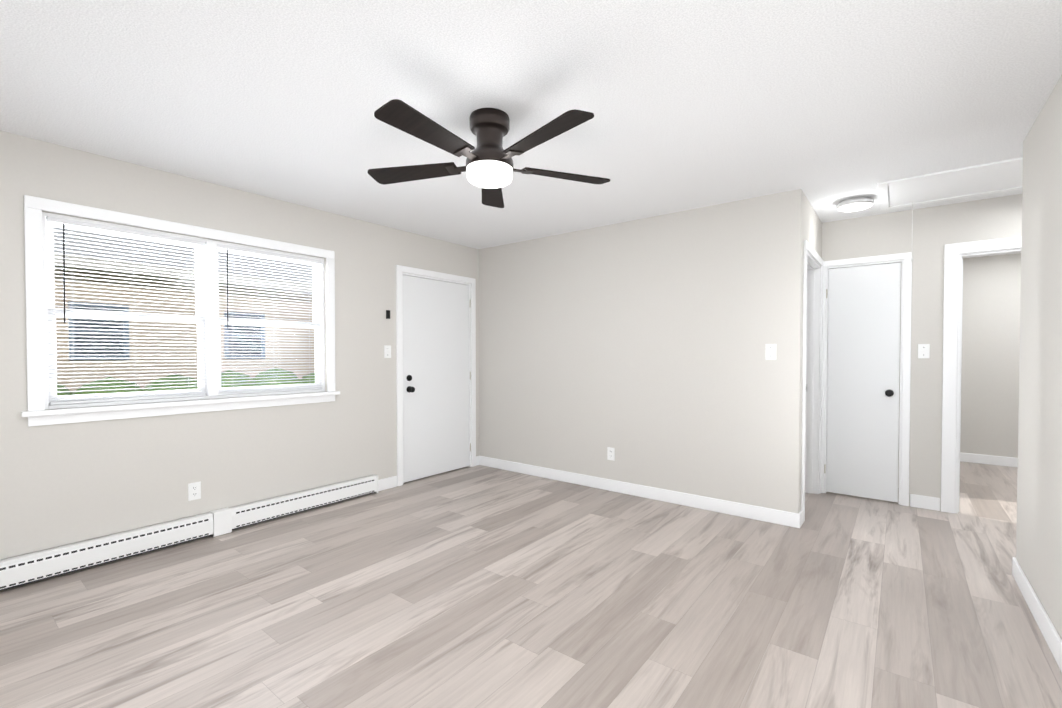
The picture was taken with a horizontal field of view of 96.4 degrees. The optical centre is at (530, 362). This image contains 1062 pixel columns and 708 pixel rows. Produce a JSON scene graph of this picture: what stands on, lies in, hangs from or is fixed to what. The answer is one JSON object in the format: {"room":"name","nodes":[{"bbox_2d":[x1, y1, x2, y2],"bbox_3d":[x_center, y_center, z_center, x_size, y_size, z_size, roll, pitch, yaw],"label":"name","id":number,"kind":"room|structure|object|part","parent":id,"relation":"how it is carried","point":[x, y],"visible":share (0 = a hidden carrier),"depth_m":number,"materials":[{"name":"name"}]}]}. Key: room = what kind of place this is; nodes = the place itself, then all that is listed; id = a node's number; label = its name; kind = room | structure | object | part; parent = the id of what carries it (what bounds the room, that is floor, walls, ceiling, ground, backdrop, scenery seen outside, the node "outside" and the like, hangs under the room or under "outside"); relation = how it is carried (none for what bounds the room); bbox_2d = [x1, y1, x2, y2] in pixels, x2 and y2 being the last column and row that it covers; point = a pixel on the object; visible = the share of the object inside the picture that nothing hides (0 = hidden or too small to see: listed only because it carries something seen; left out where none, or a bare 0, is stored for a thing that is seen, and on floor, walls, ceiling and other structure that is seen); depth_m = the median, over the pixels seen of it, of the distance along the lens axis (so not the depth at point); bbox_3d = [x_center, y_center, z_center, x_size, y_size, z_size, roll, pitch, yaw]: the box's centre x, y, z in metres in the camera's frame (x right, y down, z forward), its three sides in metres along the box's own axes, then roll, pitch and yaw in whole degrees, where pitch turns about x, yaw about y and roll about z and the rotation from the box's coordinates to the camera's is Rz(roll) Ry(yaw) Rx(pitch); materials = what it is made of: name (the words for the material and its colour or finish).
{"room":"empty living room","nodes":[
{"label":"empty living room","id":0,"kind":"room"},
{"bbox_2d":[0,130,478,559],"bbox_3d":[-1.141,-0.046,4.791,0.150,2.440,9.030,1,1,38],"label":"wall","id":1,"kind":"structure","parent":0,"point":[65,484],"depth_m":3.19,"materials":[{"name":"paint"}]},
{"bbox_2d":[24,195,334,426],"bbox_3d":[-2.253,-0.291,3.328,0.148,1.260,1.786,1,1,38],"label":"window","id":2,"kind":"structure","parent":1,"relation":"in","point":[34,207],"depth_m":3.09,"materials":[{"name":"white"}]},
{"bbox_3d":[-2.277,-0.301,3.346,0.057,1.069,1.614,1,1,38],"label":"window sashes","id":3,"kind":"part","parent":2,"relation":"part of","materials":[{"name":"white plastic"}]},
{"bbox_2d":[46,216,321,404],"bbox_3d":[-2.238,-0.301,3.316,0.030,1.063,1.602,1,1,38],"label":"window blinds","id":4,"kind":"object","parent":2,"relation":"attached to","point":[128,231],"visible":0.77,"depth_m":3.11,"materials":[{"name":"white plastic"}]},
{"bbox_2d":[63,223,227,328],"bbox_3d":[-2.418,-0.515,3.049,0.009,0.570,0.847,1,1,38],"label":"blind wand","id":5,"kind":"object","parent":4,"relation":"hanging from","point":[64,274],"visible":1,"depth_m":2.72,"materials":[{"name":"black plastic"}]},
{"bbox_2d":[21,391,339,416],"bbox_3d":[-2.201,0.269,3.297,0.080,0.028,1.836,1,1,38],"label":"window sill","id":6,"kind":"structure","parent":1,"relation":"attached to","point":[45,412],"depth_m":3.04,"materials":[{"name":"white"}]},
{"bbox_2d":[0,474,377,589],"bbox_3d":[-2.441,1.119,2.961,0.067,0.164,3.386,1,1,38],"label":"baseboard heater","id":7,"kind":"object","parent":1,"relation":"attached to","point":[222,521],"visible":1,"depth_m":3.05,"materials":[{"name":"white metal"}]},
{"bbox_2d":[0,480,374,590],"bbox_3d":[-2.437,1.133,2.958,0.050,0.124,3.358,1,1,38],"label":"baseboard heater slots","id":8,"kind":"structure","parent":7,"relation":"attached to","point":[75,551],"depth_m":3.00,"materials":[{"name":"grey metal"}]},
{"bbox_2d":[188,481,200,500],"bbox_3d":[-2.280,0.873,3.215,0.007,0.117,0.072,1,1,38],"label":"outlet","id":9,"kind":"object","parent":1,"relation":"attached to","point":[196,492],"visible":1,"depth_m":3.21,"materials":[{"name":"white plastic"}]},
{"bbox_2d":[384,345,390,357],"bbox_3d":[-1.329,-0.099,4.412,0.016,0.117,0.072,1,1,38],"label":"light switch","id":10,"kind":"object","parent":1,"relation":"attached to","point":[387,351],"visible":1,"depth_m":4.41,"materials":[{"name":"white plastic"}]},
{"bbox_2d":[386,310,389,318],"bbox_3d":[-1.328,-0.445,4.409,0.016,0.078,0.038,1,1,38],"label":"door chime","id":11,"kind":"object","parent":1,"relation":"attached to","point":[387,314],"visible":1,"depth_m":4.40,"materials":[{"name":"black plastic"}]},
{"bbox_2d":[403,275,468,482],"bbox_3d":[-0.951,0.155,4.909,0.112,2.002,0.886,1,1,38],"label":"front door","id":12,"kind":"structure","parent":1,"relation":"in","point":[435,376],"depth_m":4.88,"materials":[{"name":"white wood"}]},
{"bbox_3d":[-1.162,0.208,4.601,0.066,0.171,0.062,1,1,38],"label":"knob","id":13,"kind":"part","parent":12,"relation":"part of","materials":[{"name":"black metal"}]},
{"bbox_2d":[396,265,475,485],"bbox_3d":[-1.006,0.123,4.951,0.168,2.102,1.050,1,1,38],"label":"door frame","id":14,"kind":"structure","parent":1,"relation":"attached to","point":[400,269],"depth_m":4.76,"materials":[{"name":"white wood"}]},
{"bbox_2d":[0,461,1061,707],"bbox_3d":[1.194,1.255,2.993,6.070,0.100,9.030,1,1,38],"label":"floor","id":15,"kind":"structure","parent":0,"point":[478,587],"depth_m":2.33,"materials":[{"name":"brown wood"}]},
{"bbox_2d":[0,0,1061,248],"bbox_3d":[1.194,-1.285,2.950,6.070,0.100,9.030,1,1,38],"label":"ceiling","id":16,"kind":"structure","parent":0,"point":[826,106],"depth_m":2.15,"materials":[{"name":"paint"}]},
{"bbox_2d":[466,108,512,168],"bbox_3d":[-0.207,-1.097,2.377,0.238,0.257,0.238,1,1,38],"label":"ceiling fan","id":17,"kind":"object","parent":16,"relation":"hanging from","point":[489,128],"visible":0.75,"depth_m":2.30,"materials":[{"name":"brown metal"}]},
{"bbox_2d":[367,163,466,184],"bbox_3d":[-0.578,-0.992,2.482,0.561,0.034,0.143,0,1,14],"label":"blade","id":18,"kind":"object","parent":17,"relation":"attached to","point":[389,175],"depth_m":2.47,"materials":[{"name":"brown wood"}]},
{"bbox_3d":[-0.367,-0.984,2.421,0.121,0.020,0.084,0,1,14],"label":"ceiling fan blade bracket","id":19,"kind":"part","parent":18,"relation":"part of","materials":[{"name":"metal"}]},
{"bbox_2d":[374,99,477,166],"bbox_3d":[-0.420,-0.985,2.057,0.143,0.034,0.561,1,1,32],"label":"blade","id":20,"kind":"object","parent":17,"relation":"attached to","point":[402,116],"depth_m":1.98,"materials":[{"name":"brown wood"}]},
{"bbox_3d":[-0.296,-0.981,2.239,0.084,0.020,0.121,1,1,32],"label":"ceiling fan blade bracket","id":21,"kind":"part","parent":20,"relation":"part of","materials":[{"name":"metal"}]},
{"bbox_2d":[467,160,512,187],"bbox_3d":[-0.207,-0.933,2.379,0.230,0.068,0.230,1,1,38],"label":"shade","id":22,"kind":"object","parent":17,"relation":"attached to","point":[489,174],"visible":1,"depth_m":2.31,"materials":[{"name":"white glass"}]},
{"bbox_2d":[482,187,503,207],"bbox_3d":[-0.226,-0.998,2.798,0.143,0.033,0.492,0,1,-4],"label":"blade","id":23,"kind":"object","parent":17,"relation":"attached to","point":[493,197],"depth_m":2.86,"materials":[{"name":"brown wood"}]},
{"bbox_2d":[500,109,593,159],"bbox_3d":[0.032,-0.985,2.076,0.143,0.034,0.561,-1,1,-40],"label":"blade","id":24,"kind":"object","parent":17,"relation":"attached to","point":[570,119],"depth_m":2.01,"materials":[{"name":"brown wood"}]},
{"bbox_3d":[-0.103,-0.981,2.251,0.084,0.020,0.121,-1,1,-40],"label":"ceiling fan blade bracket","id":25,"kind":"part","parent":24,"relation":"part of","materials":[{"name":"metal"}]},
{"bbox_2d":[513,167,609,183],"bbox_3d":[0.154,-0.993,2.513,0.561,0.034,0.143,0,1,-22],"label":"blade","id":26,"kind":"object","parent":17,"relation":"attached to","point":[527,170],"depth_m":2.51,"materials":[{"name":"brown wood"}]},
{"bbox_3d":[-0.053,-0.984,2.439,0.121,0.020,0.084,0,1,-22],"label":"ceiling fan blade bracket","id":27,"kind":"part","parent":26,"relation":"part of","materials":[{"name":"metal"}]},
{"bbox_2d":[837,196,873,211],"bbox_3d":[2.490,-1.210,3.647,0.236,0.072,0.236,1,1,38],"label":"hall light","id":28,"kind":"object","parent":16,"relation":"attached to","point":[858,203],"visible":1,"depth_m":3.58,"materials":[{"name":"white glass"}]},
{"bbox_2d":[838,202,872,211],"bbox_3d":[2.490,-1.184,3.647,0.222,0.020,0.222,1,1,38],"label":"diffuser","id":29,"kind":"object","parent":28,"relation":"attached to","point":[845,206],"depth_m":3.60,"materials":[{"name":"white glass"}]},
{"bbox_2d":[877,157,1022,209],"bbox_3d":[3.201,-1.230,3.118,1.470,0.014,0.740,1,1,38],"label":"attic hatch","id":30,"kind":"structure","parent":16,"relation":"attached to","point":[987,178],"depth_m":3.29,"materials":[{"name":"white"}]},
{"bbox_2d":[911,203,912,260],"bbox_3d":[2.963,-1.014,3.687,0.016,0.454,0.015,1,1,38],"label":"pull cord","id":31,"kind":"object","parent":30,"relation":"hanging from","point":[912,225],"visible":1,"depth_m":3.68,"materials":[{"name":"white fabric"}]},
{"bbox_2d":[479,189,803,513],"bbox_3d":[0.711,-0.040,4.444,3.197,2.440,0.120,1,1,38],"label":"wall","id":32,"kind":"structure","parent":0,"point":[639,345],"depth_m":4.07,"materials":[{"name":"paint"}]},
{"bbox_2d":[607,447,614,460],"bbox_3d":[0.734,0.841,4.360,0.072,0.117,0.007,1,1,38],"label":"outlet","id":33,"kind":"object","parent":32,"relation":"attached to","point":[610,455],"visible":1,"depth_m":4.36,"materials":[{"name":"white plastic"}]},
{"bbox_2d":[476,456,802,527],"bbox_3d":[0.668,1.129,4.399,3.210,0.105,0.044,1,1,38],"label":"baseboard","id":34,"kind":"structure","parent":32,"relation":"attached to","point":[791,519],"depth_m":4.08,"materials":[{"name":"white"}]},
{"bbox_2d":[766,344,775,359],"bbox_3d":[1.781,-0.078,3.523,0.072,0.117,0.016,1,1,38],"label":"light switch","id":35,"kind":"object","parent":32,"relation":"attached to","point":[771,353],"visible":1,"depth_m":3.52,"materials":[{"name":"white plastic"}]},
{"bbox_2d":[801,194,821,484],"bbox_3d":[2.251,-0.032,3.954,0.165,2.440,1.000,1,1,38],"label":"wall","id":36,"kind":"structure","parent":0,"point":[812,229],"depth_m":3.80,"materials":[{"name":"paint"}]},
{"bbox_2d":[801,240,903,522],"bbox_3d":[2.521,0.141,3.826,0.751,2.100,1.115,1,1,38],"label":"door frame","id":37,"kind":"structure","parent":36,"relation":"attached to","point":[812,377],"depth_m":4.25,"materials":[{"name":"white wood"}]},
{"bbox_2d":[898,264,901,487],"bbox_3d":[3.261,-0.043,4.663,0.888,2.440,0.120,1,1,38],"label":"door frame","id":38,"kind":"structure","parent":0,"point":[899,389],"depth_m":4.44,"materials":[{"name":"paint"}]},
{"bbox_2d":[822,194,1021,510],"bbox_3d":[3.622,-0.025,3.596,2.768,2.440,0.120,1,1,38],"label":"wall","id":39,"kind":"structure","parent":0,"point":[936,229],"depth_m":3.85,"materials":[{"name":"paint"}]},
{"bbox_2d":[824,262,900,501],"bbox_3d":[2.857,0.169,4.109,0.528,2.006,0.100,1,1,38],"label":"closet door","id":40,"kind":"structure","parent":39,"relation":"in","point":[863,365],"depth_m":4.11,"materials":[{"name":"white wood"}]},
{"bbox_3d":[3.003,0.258,3.974,0.060,0.060,0.064,1,1,38],"label":"knob","id":41,"kind":"part","parent":40,"relation":"part of","materials":[{"name":"black metal"}]},
{"bbox_2d":[821,252,911,505],"bbox_3d":[2.871,0.140,4.098,0.636,2.092,0.016,1,1,38],"label":"trim","id":42,"kind":"structure","parent":39,"relation":"attached to","point":[906,375],"depth_m":3.92,"materials":[{"name":"white wood"}]},
{"bbox_2d":[918,344,929,357],"bbox_3d":[3.186,-0.091,3.848,0.072,0.117,0.016,1,1,38],"label":"light switch","id":43,"kind":"object","parent":39,"relation":"attached to","point":[923,350],"visible":1,"depth_m":3.85,"materials":[{"name":"white plastic"}]},
{"bbox_2d":[941,236,1021,513],"bbox_3d":[3.704,0.133,3.535,0.970,2.125,0.156,1,1,38],"label":"door frame","id":44,"kind":"structure","parent":39,"relation":"attached to","point":[952,252],"depth_m":3.74,"materials":[{"name":"white wood"}]},
{"bbox_2d":[960,253,1020,457],"bbox_3d":[3.944,-0.074,6.476,5.800,2.440,0.120,1,1,38],"label":"wall","id":45,"kind":"structure","parent":0,"point":[990,352],"depth_m":5.40,"materials":[{"name":"paint"}]},
{"bbox_2d":[960,452,1017,466],"bbox_3d":[5.449,1.114,5.238,1.880,0.105,0.013,1,1,38],"label":"baseboard","id":46,"kind":"structure","parent":45,"relation":"attached to","point":[964,457],"depth_m":5.41,"materials":[{"name":"white"}]},
{"bbox_2d":[1016,75,1061,638],"bbox_3d":[1.220,0.025,0.613,0.120,2.440,5.100,1,1,38],"label":"wall","id":47,"kind":"structure","parent":0,"point":[1039,522],"depth_m":2.23,"materials":[{"name":"paint"}]},
{"bbox_2d":[1012,557,1061,671],"bbox_3d":[1.180,1.192,0.673,0.042,0.105,5.113,1,1,38],"label":"baseboard","id":48,"kind":"structure","parent":47,"relation":"attached to","point":[1051,636],"depth_m":2.17,"materials":[{"name":"white"}]},
{"label":"outside","id":49,"kind":"structure","parent":0,"visible":0},
{"bbox_3d":[-16.549,1.258,17.588,39.840,0.100,60.000,1,1,38],"label":"lawn","id":50,"kind":"structure","parent":49,"visible":0},
{"bbox_2d":[53,227,314,392],"bbox_3d":[-12.627,-1.732,11.945,9.700,6.170,22.800,1,1,38],"label":"building","id":51,"kind":"structure","parent":50,"relation":"on","point":[239,337],"depth_m":11.16,"materials":[{"name":"beige brick"}]},
{"bbox_3d":[-9.377,-0.669,10.318,0.050,1.230,17.580,1,1,38],"label":"trim","id":52,"kind":"part","parent":51,"relation":"part of","materials":[{"name":"blue paint"}]},
{"bbox_2d":[57,367,314,395],"bbox_3d":[-7.767,1.001,8.042,1.395,1.692,25.040,1,1,38],"label":"shrub","id":53,"kind":"object","parent":50,"relation":"on","point":[242,380],"depth_m":9.00,"materials":[{"name":"green plant"}]}
]}

